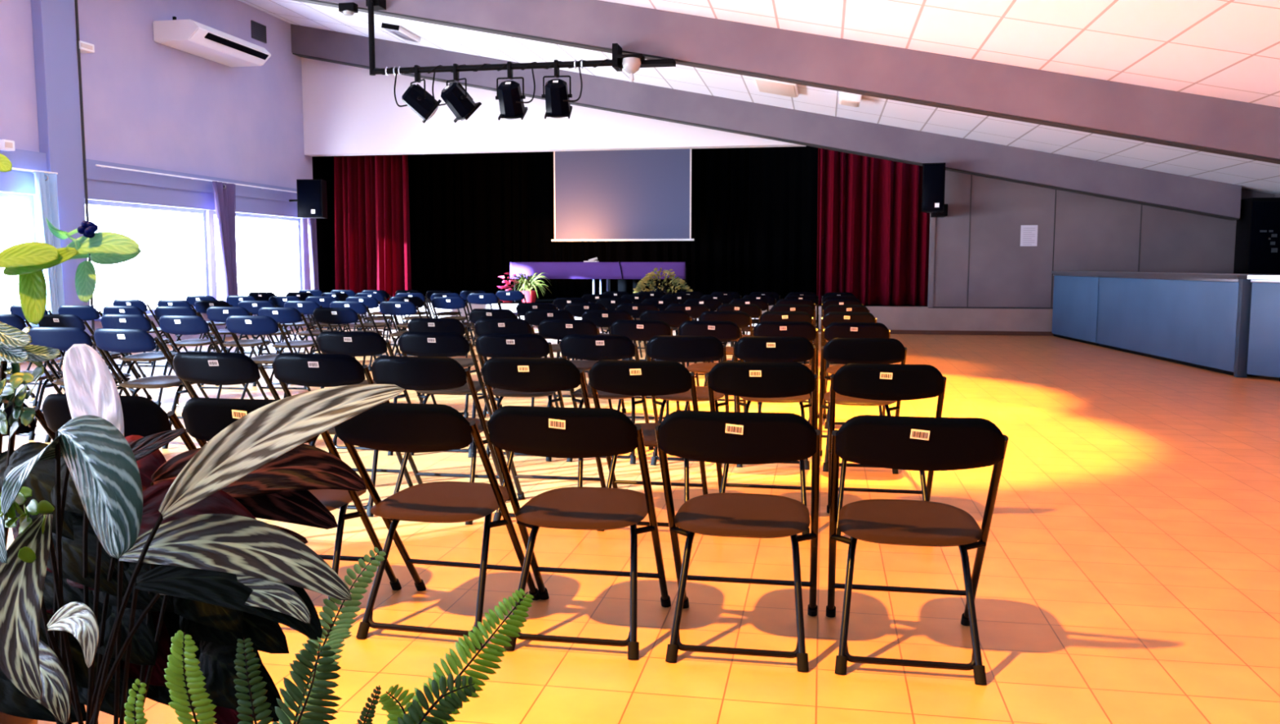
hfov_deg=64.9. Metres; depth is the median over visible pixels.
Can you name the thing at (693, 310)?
folding chair
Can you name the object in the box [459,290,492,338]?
folding chair
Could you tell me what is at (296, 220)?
window
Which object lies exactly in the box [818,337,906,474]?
folding chair
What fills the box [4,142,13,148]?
diffuser
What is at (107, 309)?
folding chair
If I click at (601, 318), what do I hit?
folding chair
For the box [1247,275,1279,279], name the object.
countertop
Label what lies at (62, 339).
folding chair
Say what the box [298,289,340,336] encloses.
folding chair
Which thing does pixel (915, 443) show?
folding chair
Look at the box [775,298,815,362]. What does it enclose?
folding chair
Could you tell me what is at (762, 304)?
folding chair
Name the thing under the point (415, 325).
folding chair
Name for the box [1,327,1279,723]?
floor
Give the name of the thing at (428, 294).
folding chair
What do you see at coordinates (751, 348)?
folding chair
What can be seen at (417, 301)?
folding chair
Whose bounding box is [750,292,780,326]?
folding chair
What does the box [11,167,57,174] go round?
rail
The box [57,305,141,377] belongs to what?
folding chair
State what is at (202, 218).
window
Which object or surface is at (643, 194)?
projection screen
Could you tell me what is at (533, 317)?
folding chair
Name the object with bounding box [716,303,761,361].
folding chair
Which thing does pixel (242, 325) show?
folding chair
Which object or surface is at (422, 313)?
folding chair
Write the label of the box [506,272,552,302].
spider plant
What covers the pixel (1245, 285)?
post
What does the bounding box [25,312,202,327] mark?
trim
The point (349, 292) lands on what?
folding chair
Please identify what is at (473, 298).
folding chair
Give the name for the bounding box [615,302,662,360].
folding chair
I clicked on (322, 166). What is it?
stage curtain
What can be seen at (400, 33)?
diffuser
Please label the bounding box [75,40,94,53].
emergency light
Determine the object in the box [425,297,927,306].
floor
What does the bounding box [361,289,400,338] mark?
folding chair
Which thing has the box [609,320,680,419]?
folding chair
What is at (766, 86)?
ceiling lamp
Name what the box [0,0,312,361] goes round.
wall
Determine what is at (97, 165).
rail
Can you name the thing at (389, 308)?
folding chair
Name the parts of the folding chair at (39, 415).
backrest, leg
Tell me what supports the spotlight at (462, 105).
hanging from the bar
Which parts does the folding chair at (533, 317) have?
backrest, seat, leg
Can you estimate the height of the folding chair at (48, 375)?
0.812 m
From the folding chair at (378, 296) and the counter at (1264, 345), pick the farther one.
the folding chair at (378, 296)
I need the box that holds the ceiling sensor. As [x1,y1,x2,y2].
[617,53,644,82]
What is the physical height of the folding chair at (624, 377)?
0.812 m
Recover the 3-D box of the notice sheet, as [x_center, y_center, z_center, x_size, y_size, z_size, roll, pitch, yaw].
[6.600,-2.143,17.063,0.272,0.354,0.005,1,6,10]
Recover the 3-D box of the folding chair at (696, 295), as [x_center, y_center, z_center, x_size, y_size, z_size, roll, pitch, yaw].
[0.786,-0.701,15.599,0.480,0.798,0.645,1,6,9]
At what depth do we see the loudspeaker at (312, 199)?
17.95 m
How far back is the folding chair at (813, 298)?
13.59 m
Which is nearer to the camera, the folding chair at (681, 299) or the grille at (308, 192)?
the folding chair at (681, 299)
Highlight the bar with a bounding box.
[365,0,675,75]
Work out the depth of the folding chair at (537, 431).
3.15 m
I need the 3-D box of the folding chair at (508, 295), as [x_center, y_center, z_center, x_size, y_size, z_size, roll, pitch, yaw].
[-2.006,-0.752,16.131,0.480,0.798,0.645,1,6,10]
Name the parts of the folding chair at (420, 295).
backrest, seat, leg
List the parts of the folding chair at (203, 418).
leg, backrest, seat, leg, leg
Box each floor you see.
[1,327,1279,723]
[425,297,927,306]
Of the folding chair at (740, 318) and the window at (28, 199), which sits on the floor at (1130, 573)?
the folding chair at (740, 318)
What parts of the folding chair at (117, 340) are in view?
leg, backrest, leg, seat, leg, leg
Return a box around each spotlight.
[338,2,358,15]
[393,65,441,123]
[431,63,481,123]
[495,61,535,119]
[541,59,582,119]
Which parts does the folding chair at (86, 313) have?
backrest, leg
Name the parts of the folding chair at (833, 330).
leg, leg, seat, backrest, leg, leg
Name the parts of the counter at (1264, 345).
edge rail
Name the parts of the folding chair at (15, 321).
backrest, leg, leg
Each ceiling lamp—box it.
[381,22,420,42]
[753,76,798,97]
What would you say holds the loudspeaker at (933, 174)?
attached to the wall bracket
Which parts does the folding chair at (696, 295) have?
backrest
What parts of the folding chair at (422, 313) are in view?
backrest, seat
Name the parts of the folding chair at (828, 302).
backrest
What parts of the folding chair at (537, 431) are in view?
leg, leg, backrest, seat, leg, leg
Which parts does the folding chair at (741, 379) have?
leg, leg, backrest, leg, leg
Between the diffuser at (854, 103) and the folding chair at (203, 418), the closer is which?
the folding chair at (203, 418)
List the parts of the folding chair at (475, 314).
leg, backrest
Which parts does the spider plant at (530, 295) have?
pot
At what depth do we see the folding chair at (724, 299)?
13.76 m
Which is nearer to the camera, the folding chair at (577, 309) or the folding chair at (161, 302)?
the folding chair at (577, 309)
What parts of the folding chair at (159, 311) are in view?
backrest, leg, seat, leg, leg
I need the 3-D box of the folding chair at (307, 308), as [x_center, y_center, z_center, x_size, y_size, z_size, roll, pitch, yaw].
[-3.797,-0.322,11.789,0.486,0.812,0.657,1,6,13]
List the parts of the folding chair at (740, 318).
leg, backrest, seat, leg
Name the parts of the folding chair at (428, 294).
leg, backrest, seat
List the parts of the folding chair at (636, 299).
backrest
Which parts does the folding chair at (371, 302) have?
backrest, seat, leg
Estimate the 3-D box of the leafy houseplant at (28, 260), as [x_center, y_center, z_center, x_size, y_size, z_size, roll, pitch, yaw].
[-0.981,0.409,1.354,0.701,1.364,0.291,1,6,10]
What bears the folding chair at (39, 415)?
on the floor at (1130, 573)
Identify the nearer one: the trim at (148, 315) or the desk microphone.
the trim at (148, 315)
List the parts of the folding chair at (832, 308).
backrest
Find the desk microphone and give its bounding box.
[583,257,599,262]
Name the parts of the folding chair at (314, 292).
backrest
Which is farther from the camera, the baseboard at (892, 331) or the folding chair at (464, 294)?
the baseboard at (892, 331)
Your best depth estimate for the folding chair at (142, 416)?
3.24 m
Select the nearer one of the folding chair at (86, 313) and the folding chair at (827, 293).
the folding chair at (86, 313)
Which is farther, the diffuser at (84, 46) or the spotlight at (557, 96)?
the diffuser at (84, 46)
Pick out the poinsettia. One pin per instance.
(506, 286)
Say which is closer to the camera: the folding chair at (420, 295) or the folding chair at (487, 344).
the folding chair at (487, 344)
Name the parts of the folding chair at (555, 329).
leg, backrest, seat, leg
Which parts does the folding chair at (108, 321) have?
leg, backrest, leg, seat, leg, leg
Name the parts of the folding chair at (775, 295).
backrest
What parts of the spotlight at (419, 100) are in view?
gel frame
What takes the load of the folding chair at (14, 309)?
on the floor at (1130, 573)
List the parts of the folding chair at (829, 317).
leg, leg, backrest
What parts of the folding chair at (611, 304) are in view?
backrest, leg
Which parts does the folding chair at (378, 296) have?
backrest, seat, leg, leg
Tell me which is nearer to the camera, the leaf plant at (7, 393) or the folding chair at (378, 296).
the leaf plant at (7, 393)
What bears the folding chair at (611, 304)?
on the floor at (1130, 573)
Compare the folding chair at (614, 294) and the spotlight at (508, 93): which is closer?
the spotlight at (508, 93)
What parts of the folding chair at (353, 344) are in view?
leg, backrest, seat, leg, leg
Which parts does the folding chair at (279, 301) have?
leg, backrest, seat, leg, leg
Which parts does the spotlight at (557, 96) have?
knob, gel frame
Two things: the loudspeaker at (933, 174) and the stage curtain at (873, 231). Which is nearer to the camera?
the loudspeaker at (933, 174)
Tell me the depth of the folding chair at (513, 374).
4.54 m
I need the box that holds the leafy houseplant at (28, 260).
[0,153,142,363]
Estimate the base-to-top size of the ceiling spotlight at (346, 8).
0.166 m
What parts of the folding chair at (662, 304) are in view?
backrest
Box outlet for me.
[204,32,268,59]
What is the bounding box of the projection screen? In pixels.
[551,148,693,241]
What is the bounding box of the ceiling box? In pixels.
[839,91,862,107]
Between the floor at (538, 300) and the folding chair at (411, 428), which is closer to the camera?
the folding chair at (411, 428)
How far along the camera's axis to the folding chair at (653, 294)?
15.31 m
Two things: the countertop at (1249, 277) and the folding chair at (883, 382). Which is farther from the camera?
the countertop at (1249, 277)
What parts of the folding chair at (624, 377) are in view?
leg, leg, backrest, seat, leg, leg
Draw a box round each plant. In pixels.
[0,326,54,723]
[0,343,404,723]
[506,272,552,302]
[633,267,693,294]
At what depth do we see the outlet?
15.76 m
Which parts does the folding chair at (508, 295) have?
backrest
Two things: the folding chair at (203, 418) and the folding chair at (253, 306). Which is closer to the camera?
the folding chair at (203, 418)
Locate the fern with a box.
[124,546,533,723]
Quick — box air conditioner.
[152,16,271,66]
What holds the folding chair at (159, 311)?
on the floor at (1130, 573)
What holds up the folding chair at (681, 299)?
on the floor at (1130, 573)
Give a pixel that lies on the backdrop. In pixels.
(754, 211)
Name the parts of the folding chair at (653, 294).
backrest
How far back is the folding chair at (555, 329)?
7.65 m
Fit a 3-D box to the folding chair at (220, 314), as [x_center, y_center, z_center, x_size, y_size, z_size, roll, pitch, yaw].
[-4.026,-0.170,10.232,0.486,0.812,0.657,1,6,8]
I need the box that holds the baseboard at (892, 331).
[309,323,1053,336]
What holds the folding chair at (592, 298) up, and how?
on the floor at (1130, 573)
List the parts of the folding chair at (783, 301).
backrest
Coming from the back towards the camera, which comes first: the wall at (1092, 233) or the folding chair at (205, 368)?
the wall at (1092, 233)
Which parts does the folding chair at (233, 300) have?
backrest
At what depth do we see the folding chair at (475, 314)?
9.43 m
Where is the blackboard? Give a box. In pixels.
[1233,197,1279,274]
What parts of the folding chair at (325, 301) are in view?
leg, backrest, seat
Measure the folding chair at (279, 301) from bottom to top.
0.798 m
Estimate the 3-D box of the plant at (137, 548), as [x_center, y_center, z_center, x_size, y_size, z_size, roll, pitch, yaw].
[-0.664,0.530,1.321,0.389,1.128,0.781,-5,7,-39]
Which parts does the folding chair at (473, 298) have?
backrest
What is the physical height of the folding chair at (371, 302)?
0.798 m
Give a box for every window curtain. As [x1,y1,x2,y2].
[34,171,64,314]
[212,181,238,326]
[306,217,319,321]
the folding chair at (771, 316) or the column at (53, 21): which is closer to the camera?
the folding chair at (771, 316)
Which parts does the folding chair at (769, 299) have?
seat, backrest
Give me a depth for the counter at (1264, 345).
10.58 m
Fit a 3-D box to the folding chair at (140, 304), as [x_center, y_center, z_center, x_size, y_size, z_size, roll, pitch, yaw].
[-5.982,-0.363,12.212,0.486,0.812,0.657,1,6,12]
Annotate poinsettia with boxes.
[497,272,522,302]
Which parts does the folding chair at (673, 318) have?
backrest, leg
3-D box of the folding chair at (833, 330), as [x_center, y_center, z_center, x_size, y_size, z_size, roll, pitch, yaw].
[1.624,0.088,7.588,0.486,0.812,0.657,1,6,11]
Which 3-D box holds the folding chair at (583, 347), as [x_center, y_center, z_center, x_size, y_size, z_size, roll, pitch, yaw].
[-0.205,0.210,6.339,0.486,0.812,0.657,1,6,11]
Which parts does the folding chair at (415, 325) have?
leg, backrest, seat, leg, leg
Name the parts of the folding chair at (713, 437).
leg, leg, backrest, seat, leg, leg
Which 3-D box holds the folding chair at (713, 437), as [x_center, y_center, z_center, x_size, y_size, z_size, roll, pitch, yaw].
[0.326,0.515,3.211,0.486,0.812,0.657,1,6,10]
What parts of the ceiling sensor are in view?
plate, bulb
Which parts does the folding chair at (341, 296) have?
backrest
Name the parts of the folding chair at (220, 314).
leg, backrest, seat, leg, leg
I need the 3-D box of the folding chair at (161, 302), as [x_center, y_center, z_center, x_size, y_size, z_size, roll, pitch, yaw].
[-5.411,-0.354,12.123,0.486,0.812,0.657,1,6,14]
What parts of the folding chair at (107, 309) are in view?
backrest, leg, leg, leg, leg, seat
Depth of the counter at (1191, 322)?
12.47 m
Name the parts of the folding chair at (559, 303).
backrest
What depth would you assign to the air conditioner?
15.33 m
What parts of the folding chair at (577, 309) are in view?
backrest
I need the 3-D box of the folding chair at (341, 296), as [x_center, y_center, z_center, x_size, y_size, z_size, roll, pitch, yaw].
[-4.429,-0.652,15.105,0.480,0.798,0.645,1,6,12]
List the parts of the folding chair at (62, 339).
leg, backrest, seat, leg, leg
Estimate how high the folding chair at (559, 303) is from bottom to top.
0.798 m
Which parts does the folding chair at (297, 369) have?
leg, leg, backrest, seat, leg, leg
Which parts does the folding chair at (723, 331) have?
leg, leg, seat, backrest, leg, leg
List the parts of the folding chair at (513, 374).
leg, leg, backrest, leg, leg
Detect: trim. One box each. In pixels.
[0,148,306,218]
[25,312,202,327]
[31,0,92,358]
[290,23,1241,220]
[928,217,935,307]
[933,174,1142,309]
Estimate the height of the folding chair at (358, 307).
0.812 m
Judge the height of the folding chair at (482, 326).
0.812 m
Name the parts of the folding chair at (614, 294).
backrest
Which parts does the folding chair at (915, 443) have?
leg, leg, seat, backrest, leg, leg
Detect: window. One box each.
[0,192,35,320]
[88,200,208,317]
[213,210,302,292]
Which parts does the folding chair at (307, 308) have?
leg, backrest, leg, seat, leg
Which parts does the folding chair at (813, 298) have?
backrest, leg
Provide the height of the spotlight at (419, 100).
0.647 m
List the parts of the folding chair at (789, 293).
backrest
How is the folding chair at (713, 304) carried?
on the floor at (1130, 573)
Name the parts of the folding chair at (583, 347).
leg, leg, backrest, seat, leg, leg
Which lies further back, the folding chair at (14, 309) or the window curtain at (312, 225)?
the window curtain at (312, 225)
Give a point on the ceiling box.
(847, 99)
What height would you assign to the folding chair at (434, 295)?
0.798 m
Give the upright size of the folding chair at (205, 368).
0.812 m
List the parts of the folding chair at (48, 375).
seat, leg, leg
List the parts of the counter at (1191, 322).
edge rail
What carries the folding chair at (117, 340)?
on the floor at (1130, 573)
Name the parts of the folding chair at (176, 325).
backrest, leg, leg, leg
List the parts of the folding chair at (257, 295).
backrest, leg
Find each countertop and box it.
[1052,271,1279,279]
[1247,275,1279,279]
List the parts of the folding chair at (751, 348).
leg, leg, backrest, seat, leg, leg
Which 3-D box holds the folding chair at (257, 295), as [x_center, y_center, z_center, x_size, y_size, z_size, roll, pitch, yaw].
[-5.583,-0.670,15.285,0.480,0.798,0.645,1,6,9]
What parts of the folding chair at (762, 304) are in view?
seat, backrest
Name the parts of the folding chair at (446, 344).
leg, leg, backrest, seat, leg, leg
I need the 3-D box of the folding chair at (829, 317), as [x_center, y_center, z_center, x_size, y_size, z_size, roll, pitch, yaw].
[1.891,-0.066,9.163,0.486,0.812,0.657,1,6,10]
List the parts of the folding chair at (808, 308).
backrest, leg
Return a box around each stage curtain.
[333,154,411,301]
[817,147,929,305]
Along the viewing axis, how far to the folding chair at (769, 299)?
13.71 m
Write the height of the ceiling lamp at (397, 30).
0.138 m
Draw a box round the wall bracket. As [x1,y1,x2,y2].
[930,204,947,217]
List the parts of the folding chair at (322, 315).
leg, backrest, leg, leg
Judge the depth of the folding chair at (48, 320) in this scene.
8.41 m
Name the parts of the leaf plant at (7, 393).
stem, stem, stem, pot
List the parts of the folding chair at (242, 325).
leg, leg, backrest, seat, leg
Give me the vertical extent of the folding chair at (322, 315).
0.812 m
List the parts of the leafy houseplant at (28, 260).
stem, stem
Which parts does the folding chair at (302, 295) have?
backrest, seat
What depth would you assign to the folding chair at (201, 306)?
11.68 m
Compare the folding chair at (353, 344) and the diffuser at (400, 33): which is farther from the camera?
the diffuser at (400, 33)
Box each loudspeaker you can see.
[288,179,327,218]
[921,162,945,213]
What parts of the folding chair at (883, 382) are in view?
leg, leg, backrest, leg, leg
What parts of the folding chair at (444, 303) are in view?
leg, backrest, seat, leg, leg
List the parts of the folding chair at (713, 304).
backrest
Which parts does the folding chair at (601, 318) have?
backrest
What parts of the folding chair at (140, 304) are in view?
backrest, seat, leg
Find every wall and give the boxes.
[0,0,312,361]
[301,57,1275,331]
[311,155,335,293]
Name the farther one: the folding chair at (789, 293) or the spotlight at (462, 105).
the folding chair at (789, 293)
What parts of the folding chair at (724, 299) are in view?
backrest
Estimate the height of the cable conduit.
5.400 m
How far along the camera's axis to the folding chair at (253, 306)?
11.53 m
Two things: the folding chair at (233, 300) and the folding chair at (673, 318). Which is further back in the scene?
the folding chair at (233, 300)
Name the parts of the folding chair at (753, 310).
backrest, seat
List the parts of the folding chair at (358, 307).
leg, backrest, seat, leg, leg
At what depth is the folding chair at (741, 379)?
4.34 m
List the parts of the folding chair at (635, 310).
backrest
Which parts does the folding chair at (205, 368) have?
leg, backrest, leg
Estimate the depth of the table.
19.70 m
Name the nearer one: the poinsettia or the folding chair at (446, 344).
the folding chair at (446, 344)
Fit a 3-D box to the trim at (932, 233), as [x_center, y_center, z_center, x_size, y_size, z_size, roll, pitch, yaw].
[5.043,-1.909,17.360,0.080,1.930,0.030,1,6,10]
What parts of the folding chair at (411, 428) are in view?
leg, leg, backrest, seat, leg, leg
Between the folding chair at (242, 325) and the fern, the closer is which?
the fern
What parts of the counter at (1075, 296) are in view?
edge rail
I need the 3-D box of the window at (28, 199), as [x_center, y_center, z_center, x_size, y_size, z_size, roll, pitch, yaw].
[-8.048,-1.145,11.075,0.132,1.610,3.620,1,6,10]
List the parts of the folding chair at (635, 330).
leg, leg, backrest, leg, leg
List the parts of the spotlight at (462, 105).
gel frame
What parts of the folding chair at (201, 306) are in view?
leg, backrest, seat, leg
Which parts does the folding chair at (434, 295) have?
backrest, seat, leg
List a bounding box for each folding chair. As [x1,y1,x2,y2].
[0,313,63,406]
[2,402,55,439]
[5,364,62,439]
[9,305,65,380]
[27,327,131,442]
[38,314,132,394]
[41,393,196,450]
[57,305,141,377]
[93,328,196,448]
[100,314,179,406]
[102,306,170,381]
[112,299,176,364]
[154,306,219,386]
[157,299,216,352]
[159,315,253,408]
[172,351,303,444]
[181,397,401,636]
[185,295,244,351]
[194,300,257,356]
[206,306,272,386]
[225,315,311,399]
[226,295,284,353]
[237,300,297,366]
[248,292,297,343]
[257,306,321,387]
[268,295,317,353]
[271,353,413,517]
[284,300,338,354]
[285,292,329,340]
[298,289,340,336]
[305,296,351,353]
[312,307,376,388]
[316,331,411,455]
[320,292,361,330]
[328,301,388,369]
[330,289,372,331]
[334,402,540,649]
[345,296,398,355]
[355,293,399,340]
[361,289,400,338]
[370,355,510,524]
[378,301,422,356]
[388,296,429,355]
[395,289,431,329]
[395,293,433,330]
[397,331,492,457]
[407,318,485,417]
[426,290,462,322]
[430,293,473,341]
[431,297,476,358]
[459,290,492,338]
[466,293,502,346]
[468,308,518,388]
[473,318,554,417]
[474,333,564,461]
[480,356,606,521]
[485,405,671,659]
[495,290,532,325]
[515,302,569,359]
[524,309,587,391]
[537,319,613,408]
[552,297,590,358]
[559,333,653,464]
[564,302,610,372]
[581,310,635,385]
[582,293,613,302]
[587,360,707,531]
[595,297,642,359]
[602,291,629,333]
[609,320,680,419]
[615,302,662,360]
[621,293,652,349]
[637,291,666,342]
[639,310,699,386]
[640,297,679,359]
[644,335,728,467]
[654,410,820,671]
[662,293,697,320]
[665,303,714,375]
[674,291,703,334]
[677,320,746,412]
[683,298,724,362]
[697,311,752,395]
[700,294,737,346]
[706,361,817,534]
[711,291,743,342]
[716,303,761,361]
[728,298,768,360]
[733,336,815,469]
[742,294,776,334]
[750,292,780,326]
[752,320,818,422]
[758,311,813,365]
[768,304,816,364]
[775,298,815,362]
[784,294,818,350]
[786,292,817,343]
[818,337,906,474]
[819,304,869,377]
[820,311,876,392]
[821,299,862,362]
[822,292,853,299]
[822,295,858,328]
[822,322,890,428]
[826,363,946,535]
[826,414,1008,684]
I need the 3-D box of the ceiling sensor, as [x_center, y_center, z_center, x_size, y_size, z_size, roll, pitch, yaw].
[-0.106,-3.334,11.439,0.300,0.300,0.220,1,6,10]
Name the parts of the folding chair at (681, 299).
backrest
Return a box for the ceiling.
[238,0,1279,194]
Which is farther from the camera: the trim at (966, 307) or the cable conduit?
the trim at (966, 307)
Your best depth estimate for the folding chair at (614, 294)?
15.42 m
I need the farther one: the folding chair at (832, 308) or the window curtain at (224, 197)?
the window curtain at (224, 197)
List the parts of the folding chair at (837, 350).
leg, leg, seat, backrest, leg, leg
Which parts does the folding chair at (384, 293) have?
backrest, seat, leg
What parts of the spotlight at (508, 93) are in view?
knob, gel frame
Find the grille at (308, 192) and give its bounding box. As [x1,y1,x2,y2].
[297,180,321,216]
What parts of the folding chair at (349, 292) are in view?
backrest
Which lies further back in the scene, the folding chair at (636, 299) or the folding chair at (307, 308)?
the folding chair at (636, 299)
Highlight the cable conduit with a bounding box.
[74,0,96,351]
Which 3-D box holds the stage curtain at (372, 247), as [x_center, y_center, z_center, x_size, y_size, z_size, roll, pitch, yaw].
[-5.278,-2.756,19.825,1.572,3.124,0.474,1,6,10]
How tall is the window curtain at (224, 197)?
2.411 m
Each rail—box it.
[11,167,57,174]
[95,164,297,192]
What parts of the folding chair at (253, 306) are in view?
leg, backrest, seat, leg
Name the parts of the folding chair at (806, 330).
leg, backrest, seat, leg, leg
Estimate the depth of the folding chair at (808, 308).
10.44 m
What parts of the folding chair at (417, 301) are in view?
leg, leg, seat, backrest, leg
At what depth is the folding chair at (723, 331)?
7.45 m
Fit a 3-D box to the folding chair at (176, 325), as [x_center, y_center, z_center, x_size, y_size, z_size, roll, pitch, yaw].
[-3.673,-0.004,8.530,0.486,0.812,0.657,1,6,13]
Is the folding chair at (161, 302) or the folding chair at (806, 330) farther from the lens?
the folding chair at (161, 302)
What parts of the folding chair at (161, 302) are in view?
backrest, leg, leg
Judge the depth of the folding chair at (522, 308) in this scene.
10.98 m
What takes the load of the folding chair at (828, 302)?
on the floor at (1130, 573)
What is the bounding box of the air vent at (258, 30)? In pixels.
[250,20,266,43]
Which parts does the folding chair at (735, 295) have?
backrest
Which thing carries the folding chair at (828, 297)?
on the floor at (1130, 573)
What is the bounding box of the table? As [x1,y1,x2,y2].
[510,262,690,302]
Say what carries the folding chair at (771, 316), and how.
on the floor at (1130, 573)
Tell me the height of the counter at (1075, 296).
1.060 m
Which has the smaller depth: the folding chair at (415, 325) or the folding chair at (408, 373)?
the folding chair at (408, 373)
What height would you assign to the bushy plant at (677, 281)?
0.680 m
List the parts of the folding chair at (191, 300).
backrest, seat, leg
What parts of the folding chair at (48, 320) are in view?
backrest, seat, leg, leg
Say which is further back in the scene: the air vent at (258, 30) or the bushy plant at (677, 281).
the bushy plant at (677, 281)
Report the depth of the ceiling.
10.46 m
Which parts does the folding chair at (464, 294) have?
backrest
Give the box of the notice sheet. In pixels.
[1020,225,1037,246]
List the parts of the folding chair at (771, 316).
backrest, leg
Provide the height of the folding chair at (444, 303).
0.798 m
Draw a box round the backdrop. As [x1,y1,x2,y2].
[407,146,817,298]
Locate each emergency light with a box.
[0,139,14,151]
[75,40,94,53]
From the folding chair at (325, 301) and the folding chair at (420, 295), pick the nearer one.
the folding chair at (325, 301)
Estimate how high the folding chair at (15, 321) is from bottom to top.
0.812 m
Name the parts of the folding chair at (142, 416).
backrest, leg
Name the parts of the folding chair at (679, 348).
leg, leg, backrest, seat, leg, leg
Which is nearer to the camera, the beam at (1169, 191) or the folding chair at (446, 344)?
the folding chair at (446, 344)
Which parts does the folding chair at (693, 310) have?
backrest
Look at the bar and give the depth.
11.65 m
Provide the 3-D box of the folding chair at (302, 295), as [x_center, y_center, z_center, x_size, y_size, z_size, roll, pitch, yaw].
[-5.002,-0.667,15.256,0.480,0.798,0.645,1,6,11]
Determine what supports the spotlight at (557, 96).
hanging from the bar
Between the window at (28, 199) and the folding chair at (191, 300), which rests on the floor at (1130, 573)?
the folding chair at (191, 300)
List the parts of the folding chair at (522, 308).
backrest, leg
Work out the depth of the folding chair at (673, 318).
9.10 m
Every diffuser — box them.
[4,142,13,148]
[80,42,93,49]
[384,28,417,42]
[840,99,857,107]
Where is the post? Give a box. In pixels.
[1233,279,1252,377]
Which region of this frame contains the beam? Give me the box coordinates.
[292,0,1279,164]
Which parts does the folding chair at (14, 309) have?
leg, backrest, leg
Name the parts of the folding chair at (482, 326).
leg, leg, backrest, leg, leg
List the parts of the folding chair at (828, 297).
backrest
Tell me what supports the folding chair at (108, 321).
on the floor at (1130, 573)
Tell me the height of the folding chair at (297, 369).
0.812 m
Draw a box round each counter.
[1052,273,1099,346]
[1096,275,1262,376]
[1246,279,1279,381]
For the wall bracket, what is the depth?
16.77 m
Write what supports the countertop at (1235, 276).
on the counter at (1191, 322)
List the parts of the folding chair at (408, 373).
leg, leg, backrest, leg, seat, leg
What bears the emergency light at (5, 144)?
attached to the wall at (148, 103)
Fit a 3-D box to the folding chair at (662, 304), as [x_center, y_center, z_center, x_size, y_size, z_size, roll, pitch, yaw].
[0.295,-0.414,12.658,0.480,0.798,0.645,1,6,10]
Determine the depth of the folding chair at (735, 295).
15.17 m
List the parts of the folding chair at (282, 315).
leg, leg, backrest, seat, leg, leg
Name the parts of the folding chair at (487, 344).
leg, leg, backrest, seat, leg, leg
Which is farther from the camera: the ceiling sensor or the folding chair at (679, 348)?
the ceiling sensor
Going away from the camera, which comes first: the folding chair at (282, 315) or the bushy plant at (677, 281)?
the folding chair at (282, 315)
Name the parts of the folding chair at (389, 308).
leg, leg, backrest, seat, leg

